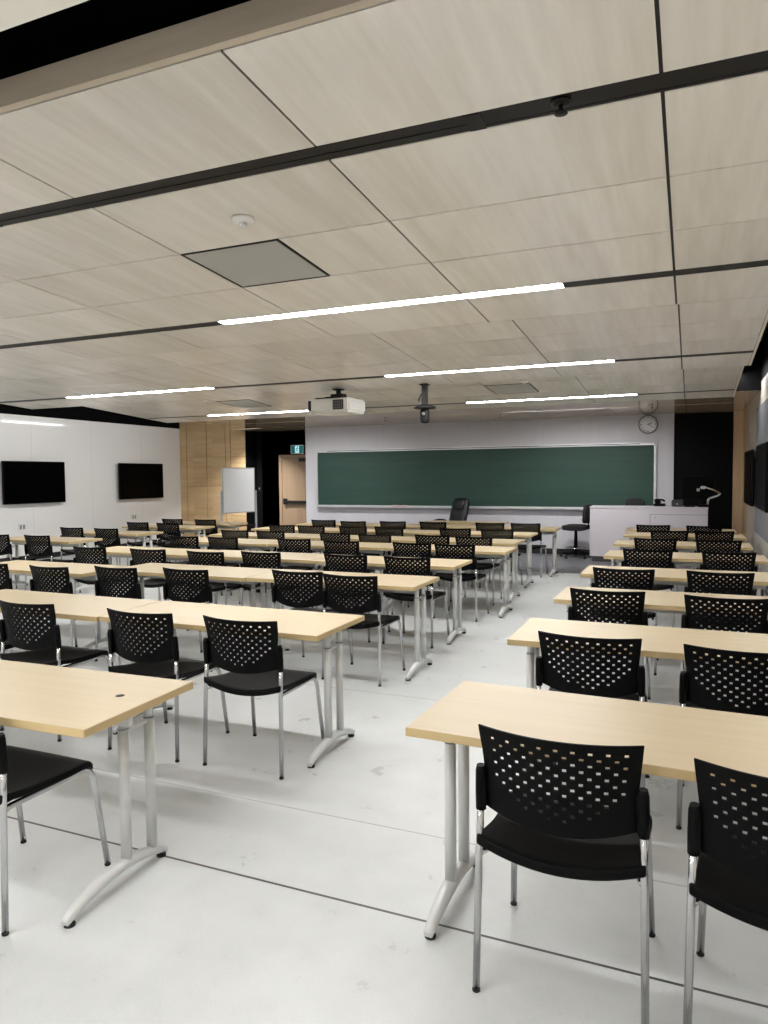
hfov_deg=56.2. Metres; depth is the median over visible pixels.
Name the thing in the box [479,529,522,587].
chair
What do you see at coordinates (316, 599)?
chair
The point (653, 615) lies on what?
chair
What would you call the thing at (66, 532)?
chair
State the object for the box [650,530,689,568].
chair
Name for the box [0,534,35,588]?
chair
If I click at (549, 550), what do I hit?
baseboard
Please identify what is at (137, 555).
chair
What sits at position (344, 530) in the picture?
chair
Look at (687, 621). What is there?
chair
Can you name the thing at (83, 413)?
trim
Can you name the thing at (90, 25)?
ceiling
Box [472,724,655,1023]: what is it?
chair
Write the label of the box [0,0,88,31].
ceiling
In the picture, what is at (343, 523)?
chair
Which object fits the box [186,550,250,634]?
chair
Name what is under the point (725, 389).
trim
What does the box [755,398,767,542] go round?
trim
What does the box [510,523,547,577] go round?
chair
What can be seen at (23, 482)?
television
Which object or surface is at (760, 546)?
wall
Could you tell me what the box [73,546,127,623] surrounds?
chair
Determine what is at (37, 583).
chair
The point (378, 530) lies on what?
chair
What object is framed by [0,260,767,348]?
trim
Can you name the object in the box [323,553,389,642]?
chair
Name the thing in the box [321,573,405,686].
chair
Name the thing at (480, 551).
table
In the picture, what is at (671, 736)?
table
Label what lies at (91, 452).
wall
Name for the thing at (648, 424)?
wall clock
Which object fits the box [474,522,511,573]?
chair
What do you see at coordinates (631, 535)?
table
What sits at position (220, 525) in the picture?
table
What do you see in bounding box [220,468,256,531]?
whiteboard
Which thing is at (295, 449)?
exit sign
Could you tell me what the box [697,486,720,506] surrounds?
camera
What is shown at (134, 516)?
wall outlet
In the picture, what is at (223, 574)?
table
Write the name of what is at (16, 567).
table
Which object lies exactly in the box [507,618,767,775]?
table
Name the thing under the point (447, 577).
chair
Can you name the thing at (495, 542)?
table
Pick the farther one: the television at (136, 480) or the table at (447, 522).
the television at (136, 480)
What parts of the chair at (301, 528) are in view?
backrest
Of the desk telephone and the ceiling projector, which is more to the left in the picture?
the ceiling projector
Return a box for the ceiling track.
[480,50,767,126]
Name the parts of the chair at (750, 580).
backrest, seat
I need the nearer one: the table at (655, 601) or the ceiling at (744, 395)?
the table at (655, 601)
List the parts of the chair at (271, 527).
backrest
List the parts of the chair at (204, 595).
backrest, leg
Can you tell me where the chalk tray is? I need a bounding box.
[315,506,582,509]
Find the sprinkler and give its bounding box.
[550,97,571,116]
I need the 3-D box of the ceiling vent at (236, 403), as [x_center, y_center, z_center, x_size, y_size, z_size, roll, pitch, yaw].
[-2.169,-1.680,11.162,0.592,0.050,0.634,1,3,23]
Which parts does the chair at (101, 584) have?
leg, backrest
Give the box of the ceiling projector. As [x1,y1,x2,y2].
[308,389,364,415]
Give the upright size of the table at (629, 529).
0.740 m
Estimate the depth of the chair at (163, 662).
4.09 m
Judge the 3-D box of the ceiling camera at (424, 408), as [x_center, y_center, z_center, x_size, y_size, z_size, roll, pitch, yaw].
[0.471,-1.248,8.291,0.260,0.451,0.260,1,3,23]
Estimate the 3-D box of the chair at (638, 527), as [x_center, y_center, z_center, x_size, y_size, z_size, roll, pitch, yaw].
[4.045,0.595,10.785,0.517,0.840,0.552,1,3,23]
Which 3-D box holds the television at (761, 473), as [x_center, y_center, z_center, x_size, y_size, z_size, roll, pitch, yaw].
[4.722,-0.436,8.955,0.065,0.820,1.440,1,3,23]
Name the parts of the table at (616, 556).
leg post, leg post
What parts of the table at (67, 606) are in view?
leg post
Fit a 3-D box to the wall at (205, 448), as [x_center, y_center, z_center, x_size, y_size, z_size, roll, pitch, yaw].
[-4.279,-0.951,17.943,2.107,3.350,0.220,1,3,23]
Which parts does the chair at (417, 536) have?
backrest, leg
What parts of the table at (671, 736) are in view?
leg post, leg post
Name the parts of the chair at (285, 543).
backrest, seat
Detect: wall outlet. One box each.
[18,524,25,529]
[131,514,136,519]
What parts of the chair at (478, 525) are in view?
backrest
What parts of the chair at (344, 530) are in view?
backrest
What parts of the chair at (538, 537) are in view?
backrest, seat, leg, leg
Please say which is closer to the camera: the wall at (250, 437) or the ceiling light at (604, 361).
the ceiling light at (604, 361)
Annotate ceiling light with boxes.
[65,387,212,398]
[208,410,307,415]
[217,283,563,324]
[385,360,614,376]
[465,394,635,403]
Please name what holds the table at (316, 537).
on the floor
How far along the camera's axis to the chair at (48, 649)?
4.42 m
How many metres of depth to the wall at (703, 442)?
13.24 m
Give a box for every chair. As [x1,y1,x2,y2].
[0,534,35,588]
[0,564,21,652]
[0,600,108,741]
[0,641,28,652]
[0,732,110,936]
[24,535,80,592]
[29,565,111,663]
[60,527,85,558]
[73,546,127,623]
[94,528,120,564]
[94,565,176,661]
[107,608,229,762]
[127,522,168,565]
[130,548,193,600]
[156,523,195,561]
[162,519,184,547]
[162,567,244,671]
[168,535,222,595]
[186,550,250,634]
[194,519,217,535]
[203,615,324,779]
[207,536,259,603]
[221,529,265,584]
[241,551,303,608]
[256,530,286,565]
[269,524,294,565]
[271,569,353,661]
[277,538,320,607]
[297,525,325,565]
[311,519,347,553]
[319,532,351,564]
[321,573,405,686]
[323,540,373,605]
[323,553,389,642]
[339,526,366,553]
[340,521,365,526]
[358,534,390,555]
[374,526,402,572]
[379,521,405,570]
[382,556,449,648]
[391,542,445,614]
[415,534,462,600]
[419,521,445,529]
[433,543,488,621]
[435,498,469,520]
[438,528,479,587]
[455,536,501,604]
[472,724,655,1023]
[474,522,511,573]
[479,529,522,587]
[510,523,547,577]
[536,631,649,787]
[559,504,591,558]
[567,588,650,701]
[591,567,658,674]
[621,548,674,626]
[625,498,645,505]
[633,538,677,591]
[636,524,669,532]
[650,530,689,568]
[676,644,767,829]
[679,594,767,705]
[683,758,767,1023]
[684,525,721,568]
[684,570,755,677]
[693,530,734,568]
[693,539,742,589]
[700,551,757,629]
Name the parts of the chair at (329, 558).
backrest, leg, leg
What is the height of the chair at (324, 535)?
0.840 m
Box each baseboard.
[19,539,168,558]
[511,548,589,554]
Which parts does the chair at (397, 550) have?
backrest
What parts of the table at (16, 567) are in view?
leg post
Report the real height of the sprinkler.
0.037 m
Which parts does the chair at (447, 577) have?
leg, leg, backrest, seat, leg, leg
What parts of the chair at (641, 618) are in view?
backrest, leg, leg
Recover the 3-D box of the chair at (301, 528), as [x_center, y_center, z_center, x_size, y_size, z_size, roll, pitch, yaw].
[-1.039,0.614,11.289,0.517,0.840,0.552,1,3,22]
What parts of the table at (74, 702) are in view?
leg post, leg post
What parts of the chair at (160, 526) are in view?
seat, backrest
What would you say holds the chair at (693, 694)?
on the floor
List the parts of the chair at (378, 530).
backrest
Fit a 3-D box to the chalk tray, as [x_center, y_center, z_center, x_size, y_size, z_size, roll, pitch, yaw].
[1.781,-0.089,14.941,7.230,0.030,0.095,1,3,23]
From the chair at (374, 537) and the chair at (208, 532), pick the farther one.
the chair at (208, 532)
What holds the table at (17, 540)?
on the floor
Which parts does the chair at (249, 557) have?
leg, backrest, seat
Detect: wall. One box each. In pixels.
[0,413,181,558]
[179,422,246,536]
[245,427,305,531]
[305,414,673,549]
[673,411,733,528]
[732,405,748,542]
[746,373,767,590]
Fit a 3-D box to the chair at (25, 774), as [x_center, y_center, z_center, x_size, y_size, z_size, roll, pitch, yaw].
[-1.468,1.046,2.794,0.517,0.840,0.552,1,3,23]
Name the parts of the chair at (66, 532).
seat, backrest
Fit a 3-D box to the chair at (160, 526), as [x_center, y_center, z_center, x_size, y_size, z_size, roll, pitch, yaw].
[-3.526,0.588,12.228,0.517,0.840,0.552,1,3,23]
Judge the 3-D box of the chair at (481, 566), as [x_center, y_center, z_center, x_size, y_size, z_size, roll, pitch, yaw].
[1.186,0.707,9.063,0.517,0.840,0.552,1,3,21]
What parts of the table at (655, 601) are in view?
leg post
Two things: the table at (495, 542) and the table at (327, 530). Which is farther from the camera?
the table at (327, 530)
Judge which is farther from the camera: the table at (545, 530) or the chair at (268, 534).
the table at (545, 530)
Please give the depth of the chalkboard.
14.75 m
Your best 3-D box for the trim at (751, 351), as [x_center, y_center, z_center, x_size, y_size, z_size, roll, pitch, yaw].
[-1.088,-1.520,8.350,9.600,0.044,0.096,1,3,23]
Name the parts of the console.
door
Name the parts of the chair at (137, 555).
leg, backrest, seat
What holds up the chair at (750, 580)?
on the floor
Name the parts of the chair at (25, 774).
leg, leg, seat, leg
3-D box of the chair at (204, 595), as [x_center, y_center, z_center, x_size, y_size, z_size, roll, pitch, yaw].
[-1.555,0.876,6.186,0.517,0.840,0.552,1,3,24]
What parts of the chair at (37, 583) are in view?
backrest, leg, leg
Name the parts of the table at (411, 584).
leg post, leg post, leg post, leg post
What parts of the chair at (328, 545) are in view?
backrest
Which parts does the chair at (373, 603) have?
leg, backrest, leg, seat, leg, leg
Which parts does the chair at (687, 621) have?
leg, backrest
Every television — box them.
[1,461,65,504]
[118,463,163,499]
[744,449,753,505]
[755,442,767,512]
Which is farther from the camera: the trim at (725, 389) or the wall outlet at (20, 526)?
the wall outlet at (20, 526)
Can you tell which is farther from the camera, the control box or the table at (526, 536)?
the control box
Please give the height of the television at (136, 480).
0.820 m
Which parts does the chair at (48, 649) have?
leg, backrest, seat, leg, leg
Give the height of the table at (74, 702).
0.741 m
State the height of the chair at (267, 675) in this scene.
0.840 m
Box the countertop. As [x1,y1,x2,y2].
[590,505,707,509]
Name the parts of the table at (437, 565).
leg post, leg post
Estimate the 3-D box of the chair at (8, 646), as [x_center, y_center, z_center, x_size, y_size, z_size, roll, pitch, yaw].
[-2.796,0.950,4.937,0.517,0.840,0.552,1,3,23]
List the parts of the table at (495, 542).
leg post, leg post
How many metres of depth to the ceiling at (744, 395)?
13.11 m
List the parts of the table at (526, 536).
leg post, leg post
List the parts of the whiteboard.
frame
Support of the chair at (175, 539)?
on the floor
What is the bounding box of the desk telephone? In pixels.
[653,499,665,505]
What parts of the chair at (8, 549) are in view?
backrest, seat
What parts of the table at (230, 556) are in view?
leg post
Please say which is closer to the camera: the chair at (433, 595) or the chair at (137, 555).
the chair at (433, 595)
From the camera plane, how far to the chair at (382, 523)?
11.89 m
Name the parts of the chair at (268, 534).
backrest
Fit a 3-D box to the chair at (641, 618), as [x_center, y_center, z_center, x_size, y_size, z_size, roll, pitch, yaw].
[1.544,0.913,4.907,0.517,0.840,0.552,1,3,23]
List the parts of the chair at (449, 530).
backrest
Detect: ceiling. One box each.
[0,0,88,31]
[0,0,767,385]
[0,0,767,422]
[197,385,760,431]
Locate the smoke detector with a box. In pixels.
[231,214,253,227]
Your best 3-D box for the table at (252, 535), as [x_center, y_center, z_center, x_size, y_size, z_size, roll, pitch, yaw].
[-1.776,0.701,10.682,1.524,0.740,0.610,1,3,23]
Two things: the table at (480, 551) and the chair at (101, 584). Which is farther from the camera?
the table at (480, 551)
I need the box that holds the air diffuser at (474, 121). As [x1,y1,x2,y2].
[0,112,486,226]
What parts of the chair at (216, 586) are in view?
backrest, seat, leg, leg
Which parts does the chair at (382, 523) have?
backrest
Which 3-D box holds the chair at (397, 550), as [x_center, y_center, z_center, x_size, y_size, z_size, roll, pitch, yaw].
[0.406,0.750,8.336,0.517,0.840,0.552,1,3,24]
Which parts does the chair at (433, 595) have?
leg, leg, backrest, seat, leg, leg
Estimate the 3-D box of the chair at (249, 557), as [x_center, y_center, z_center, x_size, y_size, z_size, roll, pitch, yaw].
[-1.152,0.807,7.465,0.517,0.840,0.552,1,3,24]
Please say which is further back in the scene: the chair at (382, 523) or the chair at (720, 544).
the chair at (382, 523)
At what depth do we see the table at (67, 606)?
4.93 m
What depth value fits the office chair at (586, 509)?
13.57 m
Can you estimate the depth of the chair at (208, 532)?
12.87 m
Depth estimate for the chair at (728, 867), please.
1.89 m
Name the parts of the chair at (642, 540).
backrest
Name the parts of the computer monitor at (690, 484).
panel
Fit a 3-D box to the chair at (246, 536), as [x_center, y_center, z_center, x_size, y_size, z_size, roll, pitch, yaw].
[-2.048,0.662,10.503,0.517,0.840,0.552,1,3,24]
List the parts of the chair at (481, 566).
leg, backrest, seat, leg, leg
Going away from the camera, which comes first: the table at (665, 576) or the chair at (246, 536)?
the table at (665, 576)
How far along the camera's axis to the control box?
12.58 m
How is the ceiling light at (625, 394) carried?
attached to the ceiling at (674, 179)
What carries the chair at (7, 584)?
on the floor
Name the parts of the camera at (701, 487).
arm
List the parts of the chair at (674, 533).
backrest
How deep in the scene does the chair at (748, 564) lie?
6.84 m
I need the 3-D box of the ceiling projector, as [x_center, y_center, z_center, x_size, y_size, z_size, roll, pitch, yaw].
[-0.561,-1.338,8.732,0.571,0.295,0.465,1,3,27]
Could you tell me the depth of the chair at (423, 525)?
11.66 m
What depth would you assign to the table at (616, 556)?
7.40 m
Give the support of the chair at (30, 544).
on the floor
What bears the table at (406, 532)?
on the floor
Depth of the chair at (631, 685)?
3.35 m
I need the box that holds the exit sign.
[291,445,303,453]
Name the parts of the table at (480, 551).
leg post, leg post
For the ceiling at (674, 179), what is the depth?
3.19 m
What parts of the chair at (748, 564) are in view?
backrest, seat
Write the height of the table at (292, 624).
0.740 m
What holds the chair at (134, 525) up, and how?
on the floor
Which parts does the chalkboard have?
map rail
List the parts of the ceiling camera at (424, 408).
shelf plate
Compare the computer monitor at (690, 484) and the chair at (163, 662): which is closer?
the chair at (163, 662)
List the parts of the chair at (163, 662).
leg, backrest, seat, leg, leg, leg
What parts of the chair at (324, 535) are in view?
backrest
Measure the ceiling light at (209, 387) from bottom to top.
0.056 m
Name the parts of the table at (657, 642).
leg post, leg post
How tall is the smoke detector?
0.040 m
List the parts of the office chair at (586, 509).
seat, backrest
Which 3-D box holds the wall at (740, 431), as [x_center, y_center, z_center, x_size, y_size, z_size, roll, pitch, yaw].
[6.281,-0.504,12.532,0.310,2.820,1.400,1,3,23]
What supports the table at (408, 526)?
on the floor
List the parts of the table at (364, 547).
leg post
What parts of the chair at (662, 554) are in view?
backrest, seat, leg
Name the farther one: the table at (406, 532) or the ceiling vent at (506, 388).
the table at (406, 532)
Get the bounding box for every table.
[0,536,101,591]
[0,560,126,647]
[0,589,160,665]
[0,660,192,928]
[61,530,162,578]
[89,546,215,602]
[99,600,364,768]
[107,563,280,661]
[122,524,214,565]
[166,521,247,560]
[169,537,278,598]
[190,550,336,607]
[209,532,315,548]
[246,569,439,680]
[251,527,348,567]
[268,541,392,601]
[296,522,379,528]
[298,534,412,587]
[310,554,471,644]
[334,528,437,536]
[376,524,468,571]
[379,544,517,617]
[400,537,524,602]
[406,681,767,939]
[418,520,508,562]
[426,530,537,587]
[461,525,561,576]
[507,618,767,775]
[553,586,767,682]
[580,565,767,658]
[604,550,767,623]
[613,540,753,584]
[623,532,745,565]
[625,527,736,567]
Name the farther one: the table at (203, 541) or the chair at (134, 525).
the chair at (134, 525)
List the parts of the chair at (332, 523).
backrest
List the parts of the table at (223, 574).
leg post, leg post, leg post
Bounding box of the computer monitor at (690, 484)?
[682,476,714,506]
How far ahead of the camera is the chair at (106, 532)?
10.81 m
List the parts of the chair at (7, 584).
backrest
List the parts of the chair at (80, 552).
backrest, seat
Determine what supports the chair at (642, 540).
on the floor
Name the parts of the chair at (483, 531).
backrest, seat, leg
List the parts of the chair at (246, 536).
backrest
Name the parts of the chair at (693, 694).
leg, seat, backrest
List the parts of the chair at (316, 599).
backrest, leg, seat, leg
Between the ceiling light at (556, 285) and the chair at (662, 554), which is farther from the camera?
the chair at (662, 554)
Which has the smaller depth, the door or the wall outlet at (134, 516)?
the wall outlet at (134, 516)
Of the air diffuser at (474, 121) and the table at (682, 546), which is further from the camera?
the table at (682, 546)
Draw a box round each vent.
[216,400,269,407]
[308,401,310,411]
[484,383,538,393]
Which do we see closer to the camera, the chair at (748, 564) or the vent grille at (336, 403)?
the chair at (748, 564)
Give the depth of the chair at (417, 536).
9.09 m
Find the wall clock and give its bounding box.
[638,415,657,433]
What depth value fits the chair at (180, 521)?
13.12 m
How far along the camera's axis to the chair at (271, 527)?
11.24 m
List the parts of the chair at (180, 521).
backrest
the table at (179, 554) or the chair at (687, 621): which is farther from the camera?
the table at (179, 554)
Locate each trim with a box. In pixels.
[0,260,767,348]
[0,350,753,402]
[0,404,178,428]
[147,389,734,418]
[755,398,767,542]
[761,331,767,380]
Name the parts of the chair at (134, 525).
backrest, seat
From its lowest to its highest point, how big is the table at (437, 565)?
0.740 m
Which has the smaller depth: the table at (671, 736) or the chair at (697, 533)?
the table at (671, 736)
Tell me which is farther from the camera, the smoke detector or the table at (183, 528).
the table at (183, 528)
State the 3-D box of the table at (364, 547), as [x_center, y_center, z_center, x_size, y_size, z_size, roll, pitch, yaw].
[-0.642,0.770,9.111,1.524,0.740,0.610,1,3,23]
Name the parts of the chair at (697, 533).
backrest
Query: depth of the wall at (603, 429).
14.75 m
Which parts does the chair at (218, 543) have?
backrest, seat, leg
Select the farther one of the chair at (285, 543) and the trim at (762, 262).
the chair at (285, 543)
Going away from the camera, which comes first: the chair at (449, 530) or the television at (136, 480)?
the chair at (449, 530)
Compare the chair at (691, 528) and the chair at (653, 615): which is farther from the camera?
the chair at (691, 528)
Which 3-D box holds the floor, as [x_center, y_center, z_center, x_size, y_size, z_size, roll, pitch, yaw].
[-2.845,1.294,7.441,13.150,0.100,19.700,1,3,23]
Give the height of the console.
1.005 m
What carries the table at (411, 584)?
on the floor
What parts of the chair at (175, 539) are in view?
backrest, seat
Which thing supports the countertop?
on the console
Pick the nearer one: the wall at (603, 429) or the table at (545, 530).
the table at (545, 530)
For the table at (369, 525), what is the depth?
12.69 m
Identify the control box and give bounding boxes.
[671,500,682,506]
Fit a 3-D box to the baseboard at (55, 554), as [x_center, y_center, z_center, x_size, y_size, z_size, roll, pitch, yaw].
[-8.814,1.133,9.678,0.012,0.100,18.730,1,3,23]
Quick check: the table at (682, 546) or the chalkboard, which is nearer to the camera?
the table at (682, 546)
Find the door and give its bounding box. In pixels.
[279,454,306,526]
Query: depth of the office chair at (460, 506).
14.43 m
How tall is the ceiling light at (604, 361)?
0.056 m
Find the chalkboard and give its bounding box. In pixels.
[315,442,656,509]
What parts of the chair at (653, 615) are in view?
seat, backrest, leg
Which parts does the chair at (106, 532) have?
backrest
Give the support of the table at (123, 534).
on the floor
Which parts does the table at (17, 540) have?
leg post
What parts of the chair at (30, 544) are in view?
leg, backrest, seat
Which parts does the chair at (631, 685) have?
backrest, seat, leg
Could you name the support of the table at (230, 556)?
on the floor
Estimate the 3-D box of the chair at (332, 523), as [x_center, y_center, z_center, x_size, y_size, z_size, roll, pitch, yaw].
[-0.966,0.541,12.708,0.517,0.840,0.552,1,3,22]
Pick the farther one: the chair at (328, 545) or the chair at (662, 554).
the chair at (328, 545)
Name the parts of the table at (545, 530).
leg post, leg post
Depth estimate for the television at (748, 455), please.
10.72 m
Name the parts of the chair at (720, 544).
backrest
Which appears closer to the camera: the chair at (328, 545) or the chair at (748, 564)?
the chair at (748, 564)
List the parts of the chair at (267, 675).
leg, leg, backrest, seat, leg, leg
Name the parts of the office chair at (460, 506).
backrest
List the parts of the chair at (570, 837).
leg, leg, backrest, seat, leg, leg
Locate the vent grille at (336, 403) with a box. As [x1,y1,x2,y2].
[332,399,342,408]
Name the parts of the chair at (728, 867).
leg, leg, seat, backrest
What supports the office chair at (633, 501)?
on the floor
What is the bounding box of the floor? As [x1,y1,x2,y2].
[0,542,767,1023]
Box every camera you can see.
[414,384,435,422]
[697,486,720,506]
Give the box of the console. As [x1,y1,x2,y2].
[590,505,707,561]
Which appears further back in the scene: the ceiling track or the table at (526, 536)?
the table at (526, 536)
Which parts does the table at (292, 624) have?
leg post, leg post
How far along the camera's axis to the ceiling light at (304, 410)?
12.18 m
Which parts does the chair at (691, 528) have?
backrest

